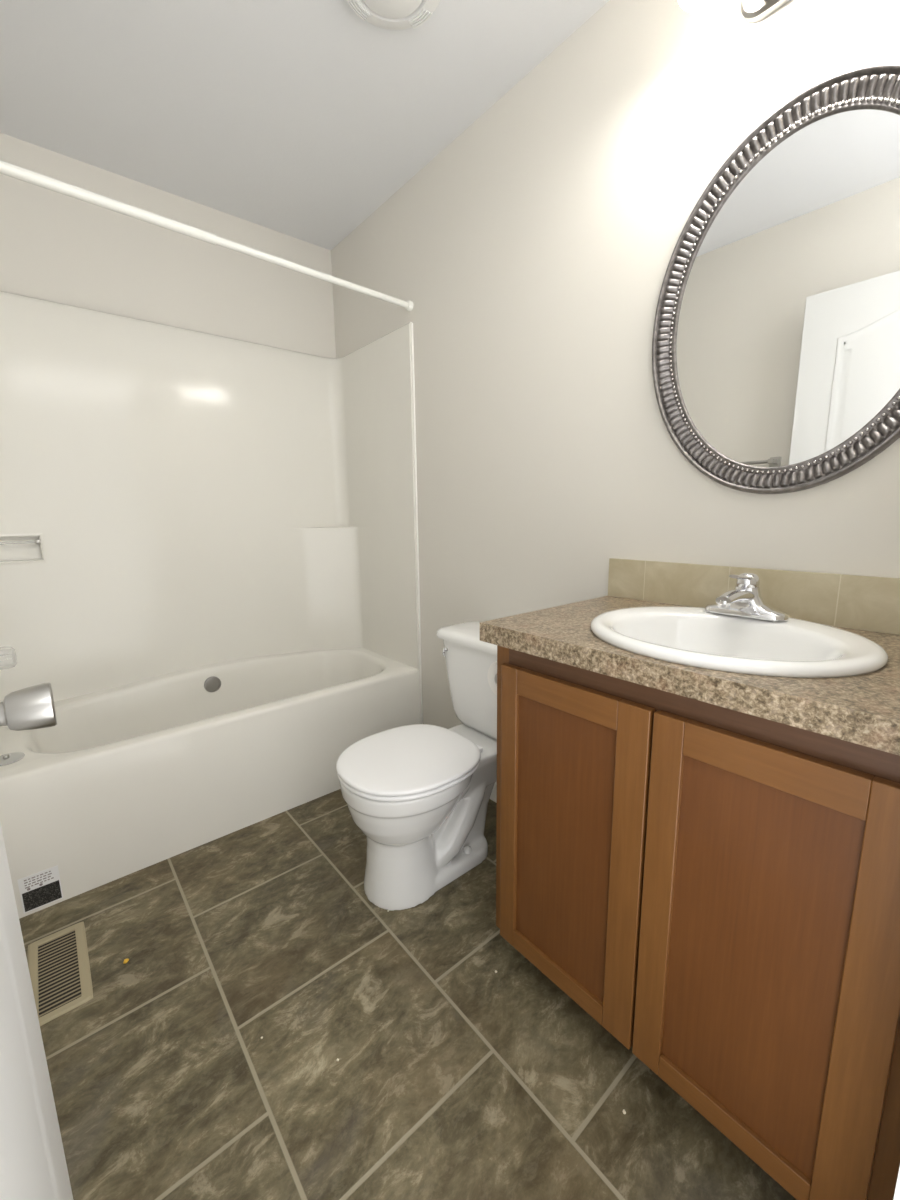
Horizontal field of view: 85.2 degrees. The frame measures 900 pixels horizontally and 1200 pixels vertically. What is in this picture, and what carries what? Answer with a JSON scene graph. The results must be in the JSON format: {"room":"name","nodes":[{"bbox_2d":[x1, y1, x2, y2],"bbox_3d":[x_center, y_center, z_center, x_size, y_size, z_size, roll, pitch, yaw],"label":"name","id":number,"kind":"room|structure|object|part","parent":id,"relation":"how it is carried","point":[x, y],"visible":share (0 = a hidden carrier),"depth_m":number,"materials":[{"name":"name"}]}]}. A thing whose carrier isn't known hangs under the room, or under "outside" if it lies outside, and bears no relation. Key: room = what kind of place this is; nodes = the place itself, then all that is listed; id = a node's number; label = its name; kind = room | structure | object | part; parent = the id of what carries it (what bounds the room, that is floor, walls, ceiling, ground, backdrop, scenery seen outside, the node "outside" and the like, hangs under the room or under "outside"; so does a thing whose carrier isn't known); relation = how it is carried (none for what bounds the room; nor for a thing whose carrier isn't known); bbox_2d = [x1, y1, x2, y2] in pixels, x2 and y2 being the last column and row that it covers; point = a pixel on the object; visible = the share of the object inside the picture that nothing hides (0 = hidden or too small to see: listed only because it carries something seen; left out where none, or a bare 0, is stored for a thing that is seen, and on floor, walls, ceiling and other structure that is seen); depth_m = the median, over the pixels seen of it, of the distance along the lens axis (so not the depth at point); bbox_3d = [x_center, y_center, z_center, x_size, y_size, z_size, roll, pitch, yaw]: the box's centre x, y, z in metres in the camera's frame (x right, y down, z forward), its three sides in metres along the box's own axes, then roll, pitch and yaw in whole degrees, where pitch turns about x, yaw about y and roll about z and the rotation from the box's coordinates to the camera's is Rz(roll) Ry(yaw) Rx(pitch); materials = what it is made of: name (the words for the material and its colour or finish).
{"room":"bathroom","nodes":[
{"label":"bathroom","id":0,"kind":"room"},
{"bbox_2d":[0,133,335,357],"bbox_3d":[-1.230,-0.442,2.171,1.624,2.440,0.100,-9,13,-39],"label":"wall","id":1,"kind":"structure","parent":0,"point":[57,247],"depth_m":1.97,"materials":[{"name":"white paint"}]},
{"bbox_2d":[0,0,608,249],"bbox_3d":[-0.391,-1.513,1.025,1.724,0.050,2.638,-9,13,-39],"label":"ceiling","id":2,"kind":"structure","parent":0,"point":[299,119],"depth_m":1.50,"materials":[{"name":"white paint"}]},
{"bbox_2d":[346,0,439,29],"bbox_3d":[-0.142,-1.498,1.180,0.268,0.041,0.268,-9,13,-39],"label":"exhaust fan cover","id":3,"kind":"object","parent":2,"relation":"attached to","point":[386,14],"visible":1,"depth_m":1.24,"materials":[{"name":"white plastic"}]},
{"bbox_2d":[19,789,796,1199],"bbox_3d":[-0.357,0.938,1.462,1.724,0.050,2.643,-9,13,-39],"label":"floor","id":4,"kind":"structure","parent":0,"point":[454,1077],"depth_m":1.06,"materials":[{"name":"tile"}]},
{"bbox_2d":[0,682,72,1199],"bbox_3d":[-0.319,0.085,0.257,0.168,2.028,0.752,-9,13,-39],"label":"door","id":5,"kind":"structure","parent":4,"relation":"on","point":[33,1166],"depth_m":0.51,"materials":[{"name":"white paint"}]},
{"bbox_3d":[-0.479,0.123,0.538,0.068,0.062,0.062,-9,13,-39],"label":"knob","id":6,"kind":"part","parent":5,"relation":"part of","materials":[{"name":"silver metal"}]},
{"bbox_3d":[-0.298,0.581,0.358,0.004,0.560,0.496,-9,13,-39],"label":"panel","id":7,"kind":"part","parent":5,"relation":"part of","materials":[{"name":"white paint"}]},
{"bbox_2d":[27,922,92,1025],"bbox_3d":[-1.010,0.954,1.263,0.125,0.006,0.302,-9,13,-39],"label":"floor vent","id":8,"kind":"object","parent":4,"relation":"in","point":[58,962],"visible":0.94,"depth_m":1.26,"materials":[{"name":"beige metal"}]},
{"bbox_2d":[0,291,422,918],"bbox_3d":[-0.938,-0.146,1.955,1.522,1.926,0.675,-9,13,-39],"label":"bathtub","id":9,"kind":"object","parent":4,"relation":"on","point":[209,547],"visible":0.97,"depth_m":2.03,"materials":[{"name":"white plastic"}]},
{"bbox_2d":[0,646,16,669],"bbox_3d":[-1.409,0.184,1.500,0.120,0.150,0.150,-9,13,-39],"label":"shower valve","id":10,"kind":"object","parent":9,"relation":"attached to","point":[11,648],"visible":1,"depth_m":1.53,"materials":[{"name":"silver metal"}]},
{"bbox_2d":[0,752,24,765],"bbox_3d":[-1.329,0.471,1.465,0.084,0.018,0.084,-9,13,-39],"label":"stopper","id":11,"kind":"object","parent":9,"relation":"on","point":[6,759],"visible":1,"depth_m":1.46,"materials":[{"name":"white plastic"}]},
{"bbox_2d":[24,871,53,890],"bbox_3d":[-1.214,0.830,1.447,0.065,0.037,0.001,-9,13,-39],"label":"print","id":12,"kind":"object","parent":9,"relation":"on","point":[36,880],"depth_m":1.45,"materials":[{"name":"grey paper"}]},
{"bbox_2d":[0,647,419,918],"bbox_3d":[-0.932,0.569,2.086,1.520,0.471,0.665,-9,13,-39],"label":"tub","id":13,"kind":"object","parent":9,"relation":"in","point":[135,772],"depth_m":1.80,"materials":[{"name":"white plastic"}]},
{"bbox_3d":[-0.145,-0.195,2.182,0.008,1.920,0.010,-9,13,-39],"label":"edge trim","id":14,"kind":"part","parent":9,"relation":"part of","materials":[{"name":"white plastic"}]},
{"bbox_2d":[336,621,496,910],"bbox_3d":[-0.020,0.508,1.600,0.715,0.738,0.468,-9,13,-39],"label":"toilet","id":15,"kind":"object","parent":4,"relation":"on","point":[419,795],"visible":0.85,"depth_m":1.48,"materials":[{"name":"porcelain"},{"name":"plastic"}]},
{"bbox_3d":[-0.130,0.498,1.505,0.425,0.018,0.383,-9,13,-39],"label":"seat","id":16,"kind":"part","parent":15,"relation":"part of","materials":[{"name":"white plastic"}]},
{"bbox_3d":[-0.130,0.478,1.501,0.428,0.022,0.386,-9,13,-39],"label":"lid","id":17,"kind":"part","parent":15,"relation":"part of","materials":[{"name":"white plastic"}]},
{"bbox_3d":[-0.025,0.682,1.625,0.686,0.388,0.364,-9,13,-39],"label":"bowl","id":18,"kind":"part","parent":15,"relation":"part of","materials":[{"name":"white ceramic"}]},
{"bbox_3d":[-0.016,0.186,1.776,0.026,0.037,0.020,-5,11,-20],"label":"flush lever","id":19,"kind":"part","parent":15,"relation":"part of","materials":[{"name":"silver metal"}]},
{"bbox_3d":[0.164,0.133,1.694,0.222,0.038,0.468,-9,13,-39],"label":"tank lid","id":20,"kind":"part","parent":15,"relation":"part of","materials":[{"name":"white ceramic"}]},
{"bbox_3d":[0.171,0.305,1.729,0.195,0.312,0.424,-9,13,-39],"label":"tank","id":21,"kind":"part","parent":15,"relation":"part of","materials":[{"name":"white ceramic"}]},
{"bbox_2d":[496,645,899,1199],"bbox_3d":[0.547,0.533,1.078,0.518,0.855,0.770,-9,13,-39],"label":"vanity cabinet","id":22,"kind":"object","parent":4,"relation":"on","point":[715,887],"visible":0.98,"depth_m":0.80,"materials":[{"name":"brown wood"}]},
{"bbox_3d":[0.242,0.846,1.113,0.018,0.046,0.248,-9,13,-39],"label":"rail","id":23,"kind":"part","parent":22,"relation":"part of","materials":[{"name":"brown wood"}]},
{"bbox_3d":[0.240,0.524,1.057,0.007,0.615,0.254,-9,13,-39],"label":"panel","id":24,"kind":"part","parent":22,"relation":"part of","materials":[{"name":"brown wood"}]},
{"bbox_3d":[0.234,0.196,0.996,0.018,0.058,0.248,-9,13,-39],"label":"rail","id":25,"kind":"part","parent":22,"relation":"part of","materials":[{"name":"brown wood"}]},
{"bbox_3d":[0.243,0.519,1.048,0.019,0.713,0.356,-9,13,-39],"label":"door","id":26,"kind":"part","parent":22,"relation":"part of","materials":[{"name":"brown wood"}]},
{"bbox_2d":[480,596,899,755],"bbox_3d":[0.528,0.090,1.004,0.534,0.043,0.794,-9,13,-39],"label":"countertop","id":27,"kind":"structure","parent":22,"relation":"on","point":[864,709],"depth_m":0.76,"materials":[{"name":"stone"}]},
{"bbox_2d":[590,606,887,677],"bbox_3d":[0.532,0.132,0.978,0.452,0.156,0.504,-9,13,-39],"label":"sink","id":28,"kind":"object","parent":27,"relation":"in","point":[690,636],"visible":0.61,"depth_m":0.98,"materials":[{"name":"white porcelain"}]},
{"bbox_2d":[705,573,788,620],"bbox_3d":[0.612,-0.009,1.042,0.155,0.096,0.164,-9,13,-39],"label":"faucet","id":29,"kind":"object","parent":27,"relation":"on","point":[745,600],"visible":1,"depth_m":1.05,"materials":[{"name":"silver metal"}]},
{"bbox_3d":[0.604,-0.003,1.036,0.132,0.040,0.044,-9,13,-39],"label":"spout","id":30,"kind":"part","parent":29,"relation":"part of","materials":[{"name":"silver metal"}]},
{"bbox_3d":[0.629,-0.041,1.051,0.100,0.036,0.045,-9,13,-39],"label":"lever","id":31,"kind":"part","parent":29,"relation":"part of","materials":[{"name":"silver metal"}]},
{"bbox_3d":[0.366,0.169,0.863,0.020,0.057,0.694,-9,13,-39],"label":"rail","id":32,"kind":"part","parent":22,"relation":"part of","materials":[{"name":"brown wood"}]},
{"bbox_3d":[0.476,0.892,0.839,0.018,0.046,0.236,-9,13,-39],"label":"rail","id":33,"kind":"part","parent":22,"relation":"part of","materials":[{"name":"brown wood"}]},
{"bbox_3d":[0.474,0.570,0.783,0.007,0.615,0.242,-9,13,-39],"label":"panel","id":34,"kind":"part","parent":22,"relation":"part of","materials":[{"name":"brown wood"}]},
{"bbox_3d":[0.474,0.565,0.777,0.019,0.713,0.350,-9,13,-39],"label":"door","id":35,"kind":"part","parent":22,"relation":"part of","materials":[{"name":"brown wood"}]},
{"bbox_3d":[0.467,0.242,0.722,0.018,0.058,0.236,-9,13,-39],"label":"rail","id":36,"kind":"part","parent":22,"relation":"part of","materials":[{"name":"brown wood"}]},
{"bbox_2d":[331,0,899,728],"bbox_3d":[0.246,-0.388,1.758,0.100,2.440,2.638,-9,13,-39],"label":"wall","id":37,"kind":"structure","parent":0,"point":[531,254],"depth_m":1.43,"materials":[{"name":"white paint"}]},
{"bbox_2d":[490,781,496,802],"bbox_3d":[0.183,0.768,1.971,0.012,0.092,0.983,-9,13,-39],"label":"baseboard","id":38,"kind":"structure","parent":37,"relation":"attached to","point":[493,796],"depth_m":1.97,"materials":[{"name":"white paint"}]},
{"bbox_2d":[678,0,790,22],"bbox_3d":[0.657,-1.280,0.855,0.190,0.193,0.463,-9,13,-39],"label":"vanity light","id":39,"kind":"object","parent":37,"relation":"attached to","point":[753,11],"visible":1,"depth_m":1.02,"materials":[{"name":"white glass"}]},
{"bbox_3d":[0.515,-1.279,0.966,0.113,0.106,0.113,-9,13,-39],"label":"lamp shade","id":40,"kind":"part","parent":39,"relation":"part of","materials":[{"name":"white glass"}]},
{"bbox_3d":[0.692,-1.228,0.909,0.034,0.058,0.224,-9,13,-39],"label":"rail","id":41,"kind":"part","parent":39,"relation":"part of","materials":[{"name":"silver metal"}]},
{"bbox_3d":[0.714,-1.239,0.926,0.024,0.084,0.296,-9,13,-39],"label":"plate","id":42,"kind":"part","parent":39,"relation":"part of","materials":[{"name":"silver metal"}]},
{"bbox_2d":[608,558,899,634],"bbox_3d":[0.729,-0.019,1.157,0.010,0.112,0.793,-9,13,-39],"label":"tile backsplash","id":43,"kind":"structure","parent":37,"relation":"attached to","point":[869,603],"depth_m":1.11,"materials":[{"name":"beige tile"}]},
{"bbox_2d":[652,63,899,493],"bbox_3d":[0.722,-0.625,1.036,0.026,0.785,0.611,-9,13,-39],"label":"oval mirror","id":44,"kind":"object","parent":37,"relation":"attached to","point":[776,338],"visible":1,"depth_m":1.03,"materials":[{"name":"grey metal"}]},
{"bbox_3d":[-0.964,-0.181,0.694,0.100,2.440,2.538,-9,13,-39],"label":"wall","id":45,"kind":"structure","parent":0,"visible":0},
{"bbox_2d":[0,160,412,310],"bbox_3d":[-0.745,-1.129,1.529,1.524,0.068,0.038,-9,13,-39],"label":"shower curtain rod","id":46,"kind":"object","parent":45,"relation":"attached to","point":[8,169],"visible":1,"depth_m":1.44,"materials":[{"name":"white metal"}]},
{"bbox_3d":[0.194,0.185,1.267,0.132,0.040,0.057,-9,13,-39],"label":"toilet paper holder","id":47,"kind":"object","parent":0,"visible":0},
{"bbox_2d":[487,661,496,694],"bbox_3d":[0.166,0.197,1.273,0.100,0.096,0.096,-9,13,-39],"label":"toilet paper roll","id":48,"kind":"object","parent":47,"relation":"on","point":[492,671],"visible":0.1,"depth_m":1.26,"materials":[{"name":"white paper"}]},
{"bbox_3d":[0.791,-0.184,0.582,0.602,2.440,0.110,-9,13,-39],"label":"wall","id":49,"kind":"structure","parent":0,"visible":0},
{"bbox_2d":[893,1167,899,1199],"bbox_3d":[0.556,0.036,0.418,0.020,2.070,0.113,-9,13,-39],"label":"trim","id":50,"kind":"structure","parent":49,"relation":"attached to","point":[897,1189],"depth_m":0.57,"materials":[{"name":"white paint"}]}
]}

